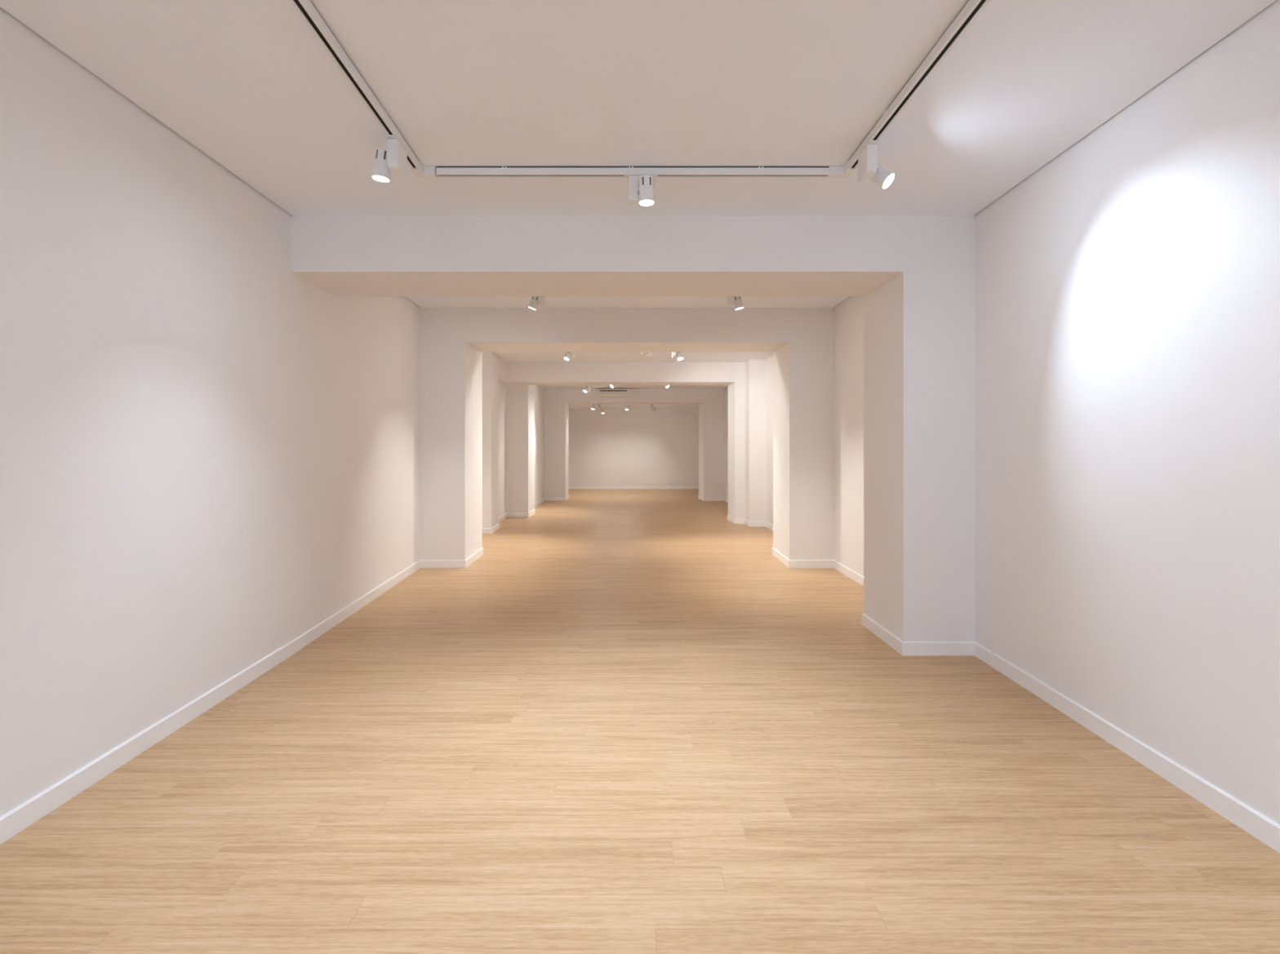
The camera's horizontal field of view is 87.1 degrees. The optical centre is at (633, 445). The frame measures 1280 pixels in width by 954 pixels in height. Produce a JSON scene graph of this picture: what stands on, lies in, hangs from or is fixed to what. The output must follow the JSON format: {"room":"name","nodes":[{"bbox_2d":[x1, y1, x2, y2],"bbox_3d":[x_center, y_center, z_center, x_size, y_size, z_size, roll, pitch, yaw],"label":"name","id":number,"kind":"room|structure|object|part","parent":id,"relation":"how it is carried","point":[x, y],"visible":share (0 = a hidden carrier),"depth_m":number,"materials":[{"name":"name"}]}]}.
{"room":"museum","nodes":[
{"label":"museum","id":0,"kind":"room"},
{"bbox_2d":[0,7,568,817],"bbox_3d":[-2.425,-0.140,9.600,1.350,3.140,25.200,0,0,0],"label":"wall","id":1,"kind":"structure","parent":0,"point":[210,452],"depth_m":3.37,"materials":[{"name":"paint"}]},
{"bbox_2d":[0,495,568,844],"bbox_3d":[-2.257,1.384,9.601,0.735,0.092,25.193,0,0,1],"label":"baseboard","id":2,"kind":"structure","parent":1,"relation":"attached to","point":[12,823],"depth_m":3.42,"materials":[{"name":"white paint"}]},
{"bbox_2d":[406,296,848,307],"bbox_3d":[-0.072,-1.660,6.625,4.825,0.090,2.510,0,0,0],"label":"ceiling","id":3,"kind":"structure","parent":0,"point":[421,301],"depth_m":7.55,"materials":[{"name":"paint"}]},
{"bbox_3d":[0.030,-1.591,6.353,1.957,0.048,1.254,0,0,0],"label":"track","id":4,"kind":"object","parent":3,"relation":"attached to","visible":0},
{"bbox_2d":[528,296,545,310],"bbox_3d":[-0.982,-1.472,6.830,0.168,0.191,0.190,0,0,0],"label":"track spotlight","id":5,"kind":"object","parent":4,"relation":"hanging from","point":[535,300],"visible":0.73,"depth_m":6.79,"materials":[{"name":"white metal"}]},
{"bbox_2d":[726,296,743,310],"bbox_3d":[1.038,-1.474,6.830,0.160,0.188,0.190,0,0,0],"label":"track spotlight","id":6,"kind":"object","parent":4,"relation":"hanging from","point":[736,301],"visible":0.74,"depth_m":6.79,"materials":[{"name":"white metal"}]},
{"bbox_2d":[493,351,773,362],"bbox_3d":[-0.125,-1.575,10.535,4.920,0.090,3.630,0,0,0],"label":"ceiling","id":7,"kind":"structure","parent":0,"point":[508,357],"depth_m":11.62,"materials":[{"name":"paint"}]},
{"bbox_3d":[-0.143,-1.506,9.663,1.572,0.047,1.514,0,0,0],"label":"track","id":8,"kind":"object","parent":7,"relation":"attached to","visible":0},
{"bbox_2d":[564,351,575,360],"bbox_3d":[-0.963,-1.387,10.200,0.170,0.192,0.190,0,0,0],"label":"track spotlight","id":9,"kind":"object","parent":8,"relation":"hanging from","point":[568,354],"visible":0.7,"depth_m":10.16,"materials":[{"name":"white metal"}]},
{"bbox_2d":[640,351,652,358],"bbox_3d":[0.192,-1.394,10.000,0.178,0.178,0.190,0,0,0],"label":"track spotlight","id":10,"kind":"object","parent":8,"relation":"attached to","point":[648,354],"visible":0.65,"depth_m":9.96,"materials":[{"name":"white metal"}]},
{"bbox_2d":[671,351,683,360],"bbox_3d":[0.675,-1.387,10.200,0.164,0.191,0.190,0,0,0],"label":"track spotlight","id":11,"kind":"object","parent":8,"relation":"hanging from","point":[678,354],"visible":0.71,"depth_m":10.16,"materials":[{"name":"white metal"}]},
{"bbox_2d":[568,408,698,486],"bbox_3d":[0.000,-0.140,22.300,6.200,3.140,0.200,0,0,0],"label":"wall","id":12,"kind":"structure","parent":0,"point":[617,446],"depth_m":22.20,"materials":[{"name":"paint"}]},
{"bbox_2d":[568,486,698,488],"bbox_3d":[0.000,1.384,22.194,4.600,0.092,0.013,0,0,0],"label":"baseboard","id":13,"kind":"structure","parent":12,"relation":"attached to","point":[569,487],"depth_m":22.19,"materials":[{"name":"white paint"}]},
{"bbox_2d":[568,404,698,408],"bbox_3d":[0.000,-1.275,20.200,4.570,0.090,4.000,0,0,0],"label":"ceiling","id":14,"kind":"structure","parent":0,"point":[570,406],"depth_m":20.88,"materials":[{"name":"paint"}]},
{"bbox_3d":[-0.235,-1.206,19.750,1.617,0.047,2.700,0,0,0],"label":"track","id":15,"kind":"object","parent":14,"relation":"attached to","visible":0},
{"bbox_2d":[591,404,597,409],"bbox_3d":[-1.074,-1.088,18.600,0.163,0.190,0.190,0,0,0],"label":"track spotlight","id":16,"kind":"object","parent":15,"relation":"hanging from","point":[594,406],"visible":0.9,"depth_m":18.56,"materials":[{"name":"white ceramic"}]},
{"bbox_2d":[599,407,604,413],"bbox_3d":[-0.971,-1.089,20.900,0.151,0.187,0.190,0,0,0],"label":"track spotlight","id":17,"kind":"object","parent":15,"relation":"hanging from","point":[601,410],"visible":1,"depth_m":20.86,"materials":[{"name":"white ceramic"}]},
{"bbox_2d":[624,404,629,410],"bbox_3d":[-0.180,-1.089,18.799,0.190,0.187,0.153,0,0,0],"label":"track spotlight","id":18,"kind":"object","parent":15,"relation":"hanging from","point":[626,406],"visible":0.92,"depth_m":18.72,"materials":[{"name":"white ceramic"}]},
{"bbox_2d":[650,405,656,412],"bbox_3d":[0.600,-1.088,20.000,0.154,0.190,0.190,0,0,0],"label":"track spotlight","id":19,"kind":"object","parent":15,"relation":"hanging from","point":[652,409],"visible":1,"depth_m":19.95,"materials":[{"name":"white metal"}]},
{"bbox_2d":[541,385,728,388],"bbox_3d":[0.030,-1.525,15.205,4.630,0.090,4.470,0,0,0],"label":"ceiling","id":20,"kind":"structure","parent":0,"point":[543,386],"depth_m":17.05,"materials":[{"name":"paint"}]},
{"bbox_3d":[-0.020,-1.456,14.962,2.047,0.047,1.924,0,0,0],"label":"track","id":21,"kind":"object","parent":20,"relation":"attached to","visible":0},
{"bbox_2d":[583,385,591,392],"bbox_3d":[-1.079,-1.337,15.750,0.171,0.191,0.190,0,0,0],"label":"track spotlight","id":22,"kind":"object","parent":21,"relation":"attached to","point":[587,388],"visible":0.88,"depth_m":15.70,"materials":[{"name":"white metal"}]},
{"bbox_2d":[0,0,1275,215],"bbox_3d":[-0.003,-1.615,0.800,4.645,0.090,7.600,0,0,0],"label":"ceiling","id":23,"kind":"structure","parent":0,"point":[248,83],"depth_m":2.96,"materials":[{"name":"paint"}]},
{"bbox_2d":[288,0,990,177],"bbox_3d":[0.001,-1.546,0.712,2.450,0.048,6.226,0,0,0],"label":"track","id":24,"kind":"object","parent":23,"relation":"attached to","point":[972,9],"visible":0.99,"depth_m":3.53,"materials":[{"name":"white metal"}]},
{"bbox_3d":[-1.102,-1.542,0.650,0.045,0.038,6.103,0,0,-2],"label":"rail","id":25,"kind":"part","parent":24,"relation":"part of","materials":[{"name":"metal"}]},
{"bbox_2d":[371,134,407,182],"bbox_3d":[-1.237,-1.430,3.390,0.153,0.185,0.190,0,0,0],"label":"track spotlight","id":26,"kind":"object","parent":24,"relation":"attached to","point":[393,159],"visible":1,"depth_m":3.35,"materials":[{"name":"white metal"}]},
{"bbox_3d":[-0.003,-1.542,3.801,2.205,0.038,0.045,0,0,0],"label":"rail","id":27,"kind":"part","parent":24,"relation":"part of","materials":[{"name":"white metal"}]},
{"bbox_2d":[623,174,657,205],"bbox_3d":[0.042,-1.432,3.755,0.190,0.182,0.146,0,0,0],"label":"track spotlight","id":28,"kind":"object","parent":24,"relation":"attached to","point":[641,187],"visible":1,"depth_m":3.72,"materials":[{"name":"white metal"}]},
{"bbox_2d":[857,140,894,189],"bbox_3d":[1.263,-1.429,3.464,0.180,0.188,0.217,0,0,0],"label":"track spotlight","id":29,"kind":"object","parent":24,"relation":"attached to","point":[868,168],"visible":1,"depth_m":3.44,"materials":[{"name":"white metal"}]},
{"bbox_3d":[1.195,-1.542,0.650,0.045,0.038,6.100,0,0,0],"label":"rail","id":30,"kind":"part","parent":24,"relation":"part of","materials":[{"name":"metal"}]},
{"bbox_2d":[0,488,1279,953],"bbox_3d":[0.000,1.480,9.600,6.200,0.100,25.600,0,0,0],"label":"floor","id":31,"kind":"structure","parent":0,"point":[627,725],"depth_m":2.74,"materials":[{"name":"brown wood"}]},
{"bbox_2d":[698,0,1279,825],"bbox_3d":[2.435,-0.140,9.600,1.330,3.140,25.200,0,0,0],"label":"wall","id":32,"kind":"structure","parent":0,"point":[1048,442],"depth_m":3.44,"materials":[{"name":"paint"}]},
{"bbox_2d":[697,495,1279,853],"bbox_3d":[2.058,1.384,9.600,0.604,0.092,25.200,0,0,0],"label":"baseboard","id":33,"kind":"structure","parent":32,"relation":"attached to","point":[1252,822],"depth_m":3.39,"materials":[{"name":"white paint"}]},
{"bbox_3d":[0.000,-1.760,9.600,6.200,0.100,25.600,0,0,0],"label":"ceiling","id":34,"kind":"structure","parent":0,"visible":0},
{"bbox_2d":[498,356,506,382],"bbox_3d":[-2.445,-1.439,12.001,0.230,0.542,0.702,0,0,0],"label":"wall","id":35,"kind":"structure","parent":34,"relation":"attached to","point":[502,364],"depth_m":12.00,"materials":[{"name":"paint"}]},
{"bbox_2d":[503,385,529,387],"bbox_3d":[-2.310,-1.439,13.210,0.500,0.542,0.500,0,0,0],"label":"ceiling beam","id":36,"kind":"structure","parent":34,"relation":"attached to","point":[528,386],"depth_m":13.27,"materials":[{"name":"paint"}]},
{"bbox_2d":[290,214,903,296],"bbox_3d":[-0.273,-1.450,4.985,4.235,0.520,0.770,0,0,0],"label":"ceiling beam","id":37,"kind":"structure","parent":34,"relation":"attached to","point":[341,255],"depth_m":4.60,"materials":[{"name":"paint"}]},
{"bbox_2d":[498,362,734,385],"bbox_3d":[-0.330,-1.439,12.656,4.460,0.542,0.608,0,0,0],"label":"ceiling beam","id":38,"kind":"structure","parent":34,"relation":"attached to","point":[517,373],"depth_m":12.35,"materials":[{"name":"paint"}]},
{"bbox_2d":[465,307,789,351],"bbox_3d":[-0.073,-1.461,8.300,3.819,0.498,0.840,0,0,0],"label":"ceiling beam","id":39,"kind":"structure","parent":34,"relation":"attached to","point":[486,329],"depth_m":7.88,"materials":[{"name":"paint"}]},
{"bbox_2d":[564,388,703,404],"bbox_3d":[0.035,-1.417,17.820,3.590,0.585,0.760,0,0,0],"label":"ceiling beam","id":40,"kind":"structure","parent":34,"relation":"attached to","point":[572,396],"depth_m":17.44,"materials":[{"name":"paint"}]},
{"bbox_2d":[596,388,634,397],"bbox_3d":[-0.460,-1.352,17.336,0.960,0.227,0.208,0,0,0],"label":"air conditioner","id":41,"kind":"object","parent":40,"relation":"attached to","point":[601,393],"visible":1,"depth_m":17.24,"materials":[{"name":"white plastic"}]}
]}

